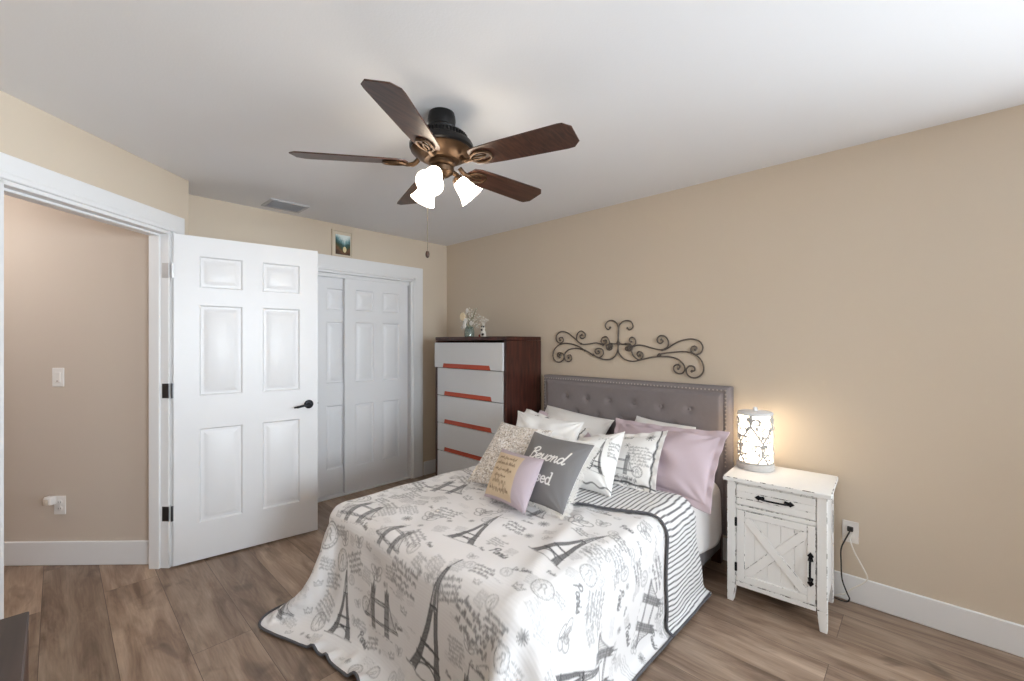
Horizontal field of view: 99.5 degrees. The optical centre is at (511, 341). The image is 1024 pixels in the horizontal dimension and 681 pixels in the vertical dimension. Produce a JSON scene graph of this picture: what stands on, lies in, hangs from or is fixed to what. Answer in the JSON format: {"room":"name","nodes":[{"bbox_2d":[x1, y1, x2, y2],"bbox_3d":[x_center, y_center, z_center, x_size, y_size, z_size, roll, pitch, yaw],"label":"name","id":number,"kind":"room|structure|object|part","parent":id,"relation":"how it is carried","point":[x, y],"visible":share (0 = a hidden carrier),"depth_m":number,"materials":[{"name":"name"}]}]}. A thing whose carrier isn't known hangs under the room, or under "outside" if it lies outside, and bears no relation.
{"room":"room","nodes":[
{"label":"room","id":0,"kind":"room"},
{"bbox_2d":[4,195,148,541],"bbox_3d":[-3.353,0.170,2.749,2.250,2.440,0.100,0,0,-1],"label":"wall","id":1,"kind":"structure","parent":0,"point":[76,288],"depth_m":2.71,"materials":[{"name":"paint"}]},
{"bbox_2d":[52,368,63,386],"bbox_3d":[-2.833,0.220,2.704,0.073,0.118,0.010,0,0,-1],"label":"light switch","id":2,"kind":"object","parent":1,"relation":"attached to","point":[57,373],"visible":1,"depth_m":2.70,"materials":[{"name":"white plastic"}]},
{"bbox_2d":[54,496,65,513],"bbox_3d":[-2.822,1.018,2.706,0.072,0.116,0.007,0,0,-1],"label":"wall outlet","id":3,"kind":"object","parent":1,"relation":"attached to","point":[60,506],"visible":1,"depth_m":2.70,"materials":[{"name":"white plastic"}]},
{"bbox_2d":[42,496,56,505],"bbox_3d":[-2.860,0.981,2.676,0.055,0.052,0.051,0,0,-1],"label":"plug","id":4,"kind":"object","parent":3,"relation":"attached to","point":[49,500],"visible":1,"depth_m":2.66,"materials":[{"name":"white plastic"}]},
{"bbox_2d":[42,500,47,505],"bbox_3d":[-2.866,0.987,2.671,0.042,0.036,0.042,0,0,44],"label":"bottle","id":5,"kind":"object","parent":4,"relation":"on","point":[44,502],"depth_m":2.65,"materials":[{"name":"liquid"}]},
{"bbox_2d":[4,540,148,565],"bbox_3d":[-3.317,1.316,2.692,2.120,0.148,0.015,0,0,-1],"label":"baseboard","id":6,"kind":"structure","parent":1,"relation":"attached to","point":[118,552],"depth_m":2.70,"materials":[{"name":"white paint"}]},
{"bbox_2d":[0,90,188,234],"bbox_3d":[-2.186,0.170,2.103,0.120,2.440,1.450,0,0,1],"label":"wall","id":7,"kind":"structure","parent":0,"point":[28,133],"depth_m":2.15,"materials":[{"name":"beige paint"}]},
{"bbox_2d":[0,152,184,619],"bbox_3d":[-2.179,0.301,2.240,0.159,2.178,1.072,0,0,1],"label":"trim","id":8,"kind":"structure","parent":7,"relation":"attached to","point":[20,179],"depth_m":2.65,"materials":[{"name":"white paint"}]},
{"bbox_2d":[162,233,317,565],"bbox_3d":[-1.798,0.355,2.942,0.896,2.045,0.157,0,0,-34],"label":"door","id":9,"kind":"structure","parent":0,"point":[244,387],"depth_m":2.89,"materials":[{"name":"white paint"}]},
{"bbox_3d":[-1.484,0.450,3.098,0.060,0.062,0.143,0,0,44],"label":"handle","id":10,"kind":"part","parent":9,"relation":"part of","materials":[{"name":"black metal"}]},
{"bbox_2d":[189,194,446,461],"bbox_3d":[-1.617,0.170,3.884,0.120,2.440,2.495,0,0,44],"label":"wall","id":11,"kind":"structure","parent":0,"point":[209,218],"depth_m":4.04,"materials":[{"name":"beige paint"}]},
{"bbox_2d":[318,276,342,497],"bbox_3d":[-1.699,0.387,3.843,0.032,1.978,0.637,0,0,44],"label":"door","id":12,"kind":"structure","parent":11,"relation":"in","point":[330,290],"depth_m":3.90,"materials":[{"name":"white paint"}]},
{"bbox_2d":[318,253,422,501],"bbox_3d":[-1.478,0.315,4.014,0.145,2.151,1.467,0,0,44],"label":"trim","id":13,"kind":"structure","parent":11,"relation":"attached to","point":[330,266],"depth_m":4.42,"materials":[{"name":"white paint"}]},
{"bbox_2d":[331,229,352,257],"bbox_3d":[-1.522,-0.879,3.883,0.018,0.238,0.190,0,0,44],"label":"framed picture","id":14,"kind":"object","parent":13,"relation":"on","point":[341,241],"visible":1,"depth_m":3.88},
{"bbox_2d":[335,234,349,255],"bbox_3d":[-1.517,-0.870,3.889,0.002,0.176,0.135,0,0,44],"label":"print","id":15,"kind":"object","parent":14,"relation":"attached to","point":[342,241],"depth_m":3.89},
{"bbox_2d":[343,279,407,492],"bbox_3d":[-1.306,0.387,4.199,0.032,1.978,0.660,0,0,44],"label":"door","id":16,"kind":"structure","parent":11,"relation":"in","point":[375,314],"depth_m":4.16,"materials":[{"name":"white paint"}]},
{"bbox_2d":[423,459,435,474],"bbox_3d":[-0.815,1.320,4.628,0.015,0.140,0.310,0,0,44],"label":"baseboard","id":17,"kind":"structure","parent":11,"relation":"attached to","point":[429,467],"depth_m":4.56,"materials":[{"name":"white paint"}]},
{"bbox_2d":[464,327,473,336],"bbox_3d":[-0.396,-0.093,4.022,0.094,0.095,0.094,0,0,44],"label":"jar","id":18,"kind":"object","parent":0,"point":[469,331],"depth_m":3.98,"materials":[{"name":"clear glass"}]},
{"bbox_2d":[0,0,1023,245],"bbox_3d":[-1.759,-1.100,1.053,10.000,0.100,7.100,0,0,44],"label":"ceiling","id":19,"kind":"structure","parent":0,"point":[657,96],"depth_m":1.77,"materials":[{"name":"paint"}]},
{"bbox_2d":[261,198,309,212],"bbox_3d":[-1.741,-1.043,3.334,0.230,0.014,0.277,0,0,44],"label":"ceiling vent","id":20,"kind":"object","parent":19,"relation":"in","point":[271,203],"visible":1,"depth_m":3.32,"materials":[{"name":"metal"}]},
{"bbox_2d":[289,79,579,257],"bbox_3d":[-0.290,-0.719,2.027,1.251,0.662,1.200,0,0,44],"label":"ceiling fan","id":21,"kind":"object","parent":19,"relation":"hanging from","point":[443,146],"visible":1,"depth_m":1.89,"materials":[{"name":"brown wood"}]},
{"bbox_3d":[-0.715,-0.819,1.926,0.491,0.039,0.146,0,0,-7],"label":"blade","id":22,"kind":"part","parent":21,"relation":"part of","materials":[{"name":"brown wood"}]},
{"bbox_3d":[-0.379,-0.819,1.601,0.146,0.039,0.491,0,0,11],"label":"blade","id":23,"kind":"part","parent":21,"relation":"part of","materials":[{"name":"brown wood"}]},
{"bbox_3d":[-0.504,-0.818,1.970,0.170,0.042,0.078,0,0,-13],"label":"blade arm","id":24,"kind":"part","parent":21,"relation":"part of","materials":[{"name":"brown metal"}]},
{"bbox_3d":[-0.510,-0.819,2.347,0.146,0.039,0.491,0,0,-25],"label":"blade","id":25,"kind":"part","parent":21,"relation":"part of","materials":[{"name":"brown wood"}]},
{"bbox_3d":[-0.416,-0.705,2.077,0.130,0.131,0.122,0,0,44],"label":"lamp shade","id":26,"kind":"part","parent":21,"relation":"part of","materials":[{"name":"white glass"}]},
{"bbox_3d":[-0.356,-0.818,1.816,0.078,0.042,0.170,0,0,5],"label":"blade arm","id":27,"kind":"part","parent":21,"relation":"part of","materials":[{"name":"brown metal"}]},
{"bbox_3d":[-0.385,-0.599,1.999,0.019,0.357,0.006,0,0,44],"label":"pull chain","id":28,"kind":"part","parent":21,"relation":"part of","materials":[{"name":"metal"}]},
{"bbox_3d":[-0.344,-0.705,1.866,0.119,0.131,0.128,0,0,44],"label":"lamp shade","id":29,"kind":"part","parent":21,"relation":"part of","materials":[{"name":"white glass"}]},
{"bbox_3d":[-0.345,-0.722,1.891,0.043,0.050,0.047,0,0,44],"label":"bulb","id":30,"kind":"part","parent":21,"relation":"part of","materials":[{"name":"white glass"}]},
{"bbox_3d":[-0.252,-0.764,2.016,0.058,0.072,0.065,0,0,44],"label":"lamp arm","id":31,"kind":"part","parent":21,"relation":"part of","materials":[{"name":"brown metal"}]},
{"bbox_3d":[-0.198,-0.705,2.030,0.117,0.131,0.129,0,0,44],"label":"lamp shade","id":32,"kind":"part","parent":21,"relation":"part of","materials":[{"name":"white glass"}]},
{"bbox_3d":[-0.193,-0.818,2.122,0.078,0.042,0.171,0,0,44],"label":"blade arm","id":33,"kind":"part","parent":21,"relation":"part of","materials":[{"name":"brown metal"}]},
{"bbox_3d":[-0.156,-0.818,1.918,0.166,0.042,0.082,0,0,44],"label":"blade arm","id":34,"kind":"part","parent":21,"relation":"part of","materials":[{"name":"brown metal"}]},
{"bbox_3d":[-0.038,-0.819,2.274,0.146,0.039,0.494,0,0,44],"label":"blade","id":35,"kind":"part","parent":21,"relation":"part of","materials":[{"name":"brown wood"}]},
{"bbox_3d":[0.035,-0.819,1.821,0.491,0.039,0.146,0,0,29],"label":"blade","id":36,"kind":"part","parent":21,"relation":"part of","materials":[{"name":"brown wood"}]},
{"bbox_2d":[4,472,1023,680],"bbox_3d":[-1.379,1.440,1.452,10.000,0.100,8.200,0,0,44],"label":"floor","id":37,"kind":"structure","parent":0,"point":[198,620],"depth_m":2.05,"materials":[{"name":"brown wood"}]},
{"bbox_2d":[0,612,28,680],"bbox_3d":[-0.907,1.015,0.531,1.045,0.750,0.458,0,0,44],"label":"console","id":38,"kind":"object","parent":37,"relation":"on","point":[14,632],"visible":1,"depth_m":0.92},
{"bbox_3d":[-0.777,0.772,0.674,0.995,0.195,0.005,0,0,44],"label":"drawer","id":39,"kind":"part","parent":38,"relation":"part of","materials":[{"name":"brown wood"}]},
{"bbox_2d":[435,336,540,475],"bbox_3d":[-0.244,0.672,3.963,0.945,1.436,0.453,0,0,44],"label":"dresser","id":40,"kind":"object","parent":37,"relation":"on","point":[483,383],"visible":0.58,"depth_m":3.75,"materials":[{"name":"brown wood"}]},
{"bbox_3d":[-0.383,1.156,3.818,0.875,0.268,0.020,0,0,44],"label":"drawer","id":41,"kind":"part","parent":40,"relation":"part of","materials":[{"name":"white paint"}]},
{"bbox_3d":[-0.383,0.889,3.818,0.875,0.254,0.020,0,0,44],"label":"drawer","id":42,"kind":"part","parent":40,"relation":"part of","materials":[{"name":"white paint"}]},
{"bbox_3d":[-0.399,0.121,3.812,0.909,0.230,0.020,0,0,44],"label":"drawer","id":43,"kind":"part","parent":40,"relation":"part of","materials":[{"name":"white paint"}]},
{"bbox_3d":[-0.383,0.629,3.818,0.875,0.254,0.020,0,0,44],"label":"drawer","id":44,"kind":"part","parent":40,"relation":"part of","materials":[{"name":"white paint"}]},
{"bbox_3d":[-0.383,0.369,3.818,0.875,0.254,0.020,0,0,44],"label":"drawer","id":45,"kind":"part","parent":40,"relation":"part of","materials":[{"name":"white paint"}]},
{"bbox_2d":[460,307,483,336],"bbox_3d":[-0.376,-0.182,4.002,0.261,0.271,0.114,0,0,44],"label":"flower vase","id":46,"kind":"object","parent":40,"relation":"on","point":[469,331],"visible":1,"depth_m":3.99,"materials":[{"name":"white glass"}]},
{"bbox_2d":[478,318,488,336],"bbox_3d":[-0.260,-0.130,3.912,0.114,0.168,0.057,0,0,44],"label":"figurine","id":47,"kind":"object","parent":40,"relation":"on","point":[483,332],"visible":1,"depth_m":3.90,"materials":[{"name":"white ceramic"}]},
{"bbox_2d":[544,374,733,570],"bbox_3d":[0.191,0.834,2.525,1.475,1.113,1.930,0,0,44],"label":"headboard","id":48,"kind":"object","parent":37,"relation":"on","point":[705,407],"visible":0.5,"depth_m":2.95,"materials":[{"name":"grey fabric"}]},
{"bbox_2d":[692,483,721,553],"bbox_3d":[0.170,1.020,2.470,1.400,0.341,1.852,0,0,44],"label":"mattress","id":49,"kind":"object","parent":48,"relation":"on","point":[708,527],"visible":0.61,"depth_m":2.49,"materials":[{"name":"white fabric"}]},
{"bbox_2d":[258,465,711,680],"bbox_3d":[-0.040,1.101,2.112,1.903,0.569,1.918,0,0,44],"label":"quilt","id":50,"kind":"object","parent":49,"relation":"on","point":[435,578],"visible":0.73,"depth_m":1.84,"materials":[{"name":"white fabric"}]},
{"bbox_2d":[468,422,552,483],"bbox_3d":[-0.007,0.658,2.530,0.380,0.314,0.344,0,0,44],"label":"cushion","id":51,"kind":"object","parent":50,"relation":"on","point":[512,438],"visible":0.52,"depth_m":2.52,"materials":[{"name":"fabric"}]},
{"bbox_2d":[484,448,543,513],"bbox_3d":[0.001,0.703,2.249,0.186,0.225,0.384,0,0,-39],"label":"cushion","id":52,"kind":"object","parent":50,"relation":"on","point":[512,481],"visible":1,"depth_m":2.17,"materials":[{"name":"fabric"}]},
{"bbox_2d":[516,411,583,441],"bbox_3d":[0.197,0.655,2.878,0.608,0.311,0.254,0,0,39],"label":"cushion","id":53,"kind":"object","parent":50,"relation":"on","point":[564,429],"visible":0.32,"depth_m":2.87,"materials":[{"name":"fabric"}]},
{"bbox_2d":[524,409,589,441],"bbox_3d":[0.240,0.677,3.124,0.640,0.294,0.321,0,0,44],"label":"sham","id":54,"kind":"object","parent":50,"relation":"on","point":[583,431],"visible":0.05,"depth_m":3.26,"materials":[{"name":"fabric"}]},
{"bbox_2d":[524,430,599,519],"bbox_3d":[0.199,0.675,2.270,0.462,0.356,0.287,0,0,44],"label":"cushion","id":55,"kind":"object","parent":50,"relation":"on","point":[564,460],"visible":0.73,"depth_m":2.16,"materials":[{"name":"fabric"}]},
{"bbox_2d":[574,432,624,496],"bbox_3d":[0.474,0.672,2.479,0.279,0.303,0.278,0,0,32],"label":"cushion","id":56,"kind":"object","parent":50,"relation":"on","point":[600,476],"visible":0.68,"depth_m":2.38,"materials":[{"name":"fabric"}]},
{"bbox_2d":[591,430,667,492],"bbox_3d":[0.653,0.679,2.635,0.566,0.310,0.276,0,0,41],"label":"sham","id":57,"kind":"object","parent":50,"relation":"on","point":[639,455],"visible":0.52,"depth_m":2.51,"materials":[{"name":"fabric"}]},
{"bbox_2d":[539,410,590,437],"bbox_3d":[0.330,0.688,3.189,0.602,0.274,0.330,0,0,44],"label":"bed pillow","id":58,"kind":"object","parent":49,"relation":"on","point":[540,411],"visible":0.06,"depth_m":3.44,"materials":[{"name":"fabric"}]},
{"bbox_2d":[545,405,613,435],"bbox_3d":[0.421,0.677,3.257,0.642,0.311,0.304,0,0,44],"label":"bed pillow","id":59,"kind":"object","parent":49,"relation":"on","point":[597,425],"visible":0.36,"depth_m":3.22,"materials":[{"name":"fabric"}]},
{"bbox_2d":[635,416,695,428],"bbox_3d":[0.965,0.674,2.768,0.619,0.312,0.300,0,0,44],"label":"bed pillow","id":60,"kind":"object","parent":49,"relation":"on","point":[638,418],"visible":0.04,"depth_m":2.88,"materials":[{"name":"fabric"}]},
{"bbox_2d":[614,418,729,514],"bbox_3d":[0.877,0.701,2.636,0.317,0.386,0.788,0,0,-42],"label":"sham","id":61,"kind":"object","parent":49,"relation":"on","point":[689,458],"visible":0.63,"depth_m":2.45,"materials":[{"name":"fabric"}]},
{"bbox_3d":[1.299,1.280,2.749,0.060,0.220,0.040,0,0,44],"label":"headboard leg","id":62,"kind":"part","parent":48,"relation":"part of","materials":[{"name":"brown wood"}]},
{"bbox_2d":[723,465,837,633],"bbox_3d":[1.444,1.056,2.335,0.476,0.668,0.405,0,0,41],"label":"nightstand","id":63,"kind":"object","parent":37,"relation":"on","point":[780,522],"visible":0.95,"depth_m":2.21,"materials":[{"name":"white paint"}]},
{"bbox_3d":[1.194,1.067,2.348,0.042,0.645,0.042,0,0,41],"label":"leg","id":64,"kind":"part","parent":63,"relation":"part of","materials":[{"name":"white paint"}]},
{"bbox_2d":[736,407,774,472],"bbox_3d":[1.396,0.547,2.489,0.192,0.350,0.192,0,0,44],"label":"table lamp","id":65,"kind":"object","parent":63,"relation":"on","point":[755,427],"visible":1,"depth_m":2.42,"materials":[{"name":"white paint"}]},
{"bbox_3d":[1.396,0.394,2.489,0.181,0.044,0.181,0,0,44],"label":"lid","id":66,"kind":"part","parent":65,"relation":"part of","materials":[{"name":"white paint"}]},
{"bbox_3d":[1.396,0.546,2.489,0.164,0.272,0.164,0,0,44],"label":"lamp shade","id":67,"kind":"part","parent":65,"relation":"part of","materials":[{"name":"white fabric"}]},
{"bbox_3d":[1.323,0.810,2.194,0.176,0.028,0.031,0,0,41],"label":"handle","id":68,"kind":"part","parent":63,"relation":"part of","materials":[{"name":"black metal"}]},
{"bbox_3d":[1.342,0.751,2.216,0.356,0.012,0.026,0,0,41],"label":"rail","id":69,"kind":"part","parent":63,"relation":"part of","materials":[{"name":"white paint"}]},
{"bbox_3d":[1.339,0.811,2.212,0.350,0.106,0.016,0,0,41],"label":"drawer","id":70,"kind":"part","parent":63,"relation":"part of","materials":[{"name":"white paint"}]},
{"bbox_3d":[1.339,1.083,2.212,0.350,0.380,0.017,0,0,41],"label":"door","id":71,"kind":"part","parent":63,"relation":"part of","materials":[{"name":"white paint"}]},
{"bbox_3d":[1.342,0.879,2.216,0.356,0.023,0.026,0,0,41],"label":"rail","id":72,"kind":"part","parent":63,"relation":"part of","materials":[{"name":"white paint"}]},
{"bbox_3d":[1.342,1.289,2.216,0.356,0.026,0.026,0,0,41],"label":"rail","id":73,"kind":"part","parent":63,"relation":"part of","materials":[{"name":"white paint"}]},
{"bbox_3d":[1.440,1.105,2.093,0.028,0.168,0.031,0,0,41],"label":"handle","id":74,"kind":"part","parent":63,"relation":"part of","materials":[{"name":"black metal"}]},
{"bbox_3d":[1.496,1.067,2.089,0.042,0.645,0.042,0,0,41],"label":"leg","id":75,"kind":"part","parent":63,"relation":"part of","materials":[{"name":"white paint"}]},
{"bbox_3d":[1.605,1.022,2.206,0.016,0.555,0.278,0,0,41],"label":"panel","id":76,"kind":"part","parent":63,"relation":"part of","materials":[{"name":"white paint"}]},
{"bbox_3d":[1.704,1.067,2.332,0.042,0.645,0.042,0,0,41],"label":"leg","id":77,"kind":"part","parent":63,"relation":"part of","materials":[{"name":"white paint"}]},
{"bbox_2d":[834,526,852,601],"bbox_3d":[1.707,1.188,2.392,0.274,0.398,0.056,0,0,44],"label":"power cord","id":78,"kind":"object","parent":37,"relation":"on","point":[850,529],"visible":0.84,"depth_m":2.31,"materials":[{"name":"black plastic"}]},
{"bbox_2d":[447,104,1023,624],"bbox_3d":[1.642,0.170,2.586,6.629,2.440,0.120,0,0,44],"label":"wall","id":79,"kind":"structure","parent":0,"point":[868,298],"depth_m":2.32,"materials":[{"name":"beige paint"}]},
{"bbox_2d":[552,320,703,378],"bbox_3d":[0.805,0.037,3.281,1.265,0.414,0.018,0,0,44],"label":"scroll","id":80,"kind":"object","parent":79,"relation":"attached to","point":[618,343],"visible":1,"depth_m":3.21,"materials":[{"name":"metal"}]},
{"bbox_2d":[842,519,858,543],"bbox_3d":[1.818,1.020,2.330,0.072,0.116,0.007,0,0,44],"label":"wall outlet","id":81,"kind":"object","parent":79,"relation":"attached to","point":[855,534],"visible":0.76,"depth_m":2.32,"materials":[{"name":"white plastic"}]},
{"bbox_2d":[834,534,867,594],"bbox_3d":[1.730,1.208,2.370,0.337,0.360,0.056,0,0,44],"label":"power cord","id":82,"kind":"object","parent":79,"relation":"attached to","point":[850,535],"visible":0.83,"depth_m":2.29,"materials":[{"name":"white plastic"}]},
{"bbox_2d":[723,537,1023,657],"bbox_3d":[1.595,1.320,2.537,6.389,0.140,0.015,0,0,44],"label":"baseboard","id":83,"kind":"structure","parent":79,"relation":"attached to","point":[994,632],"depth_m":2.10,"materials":[{"name":"white paint"}]}
]}

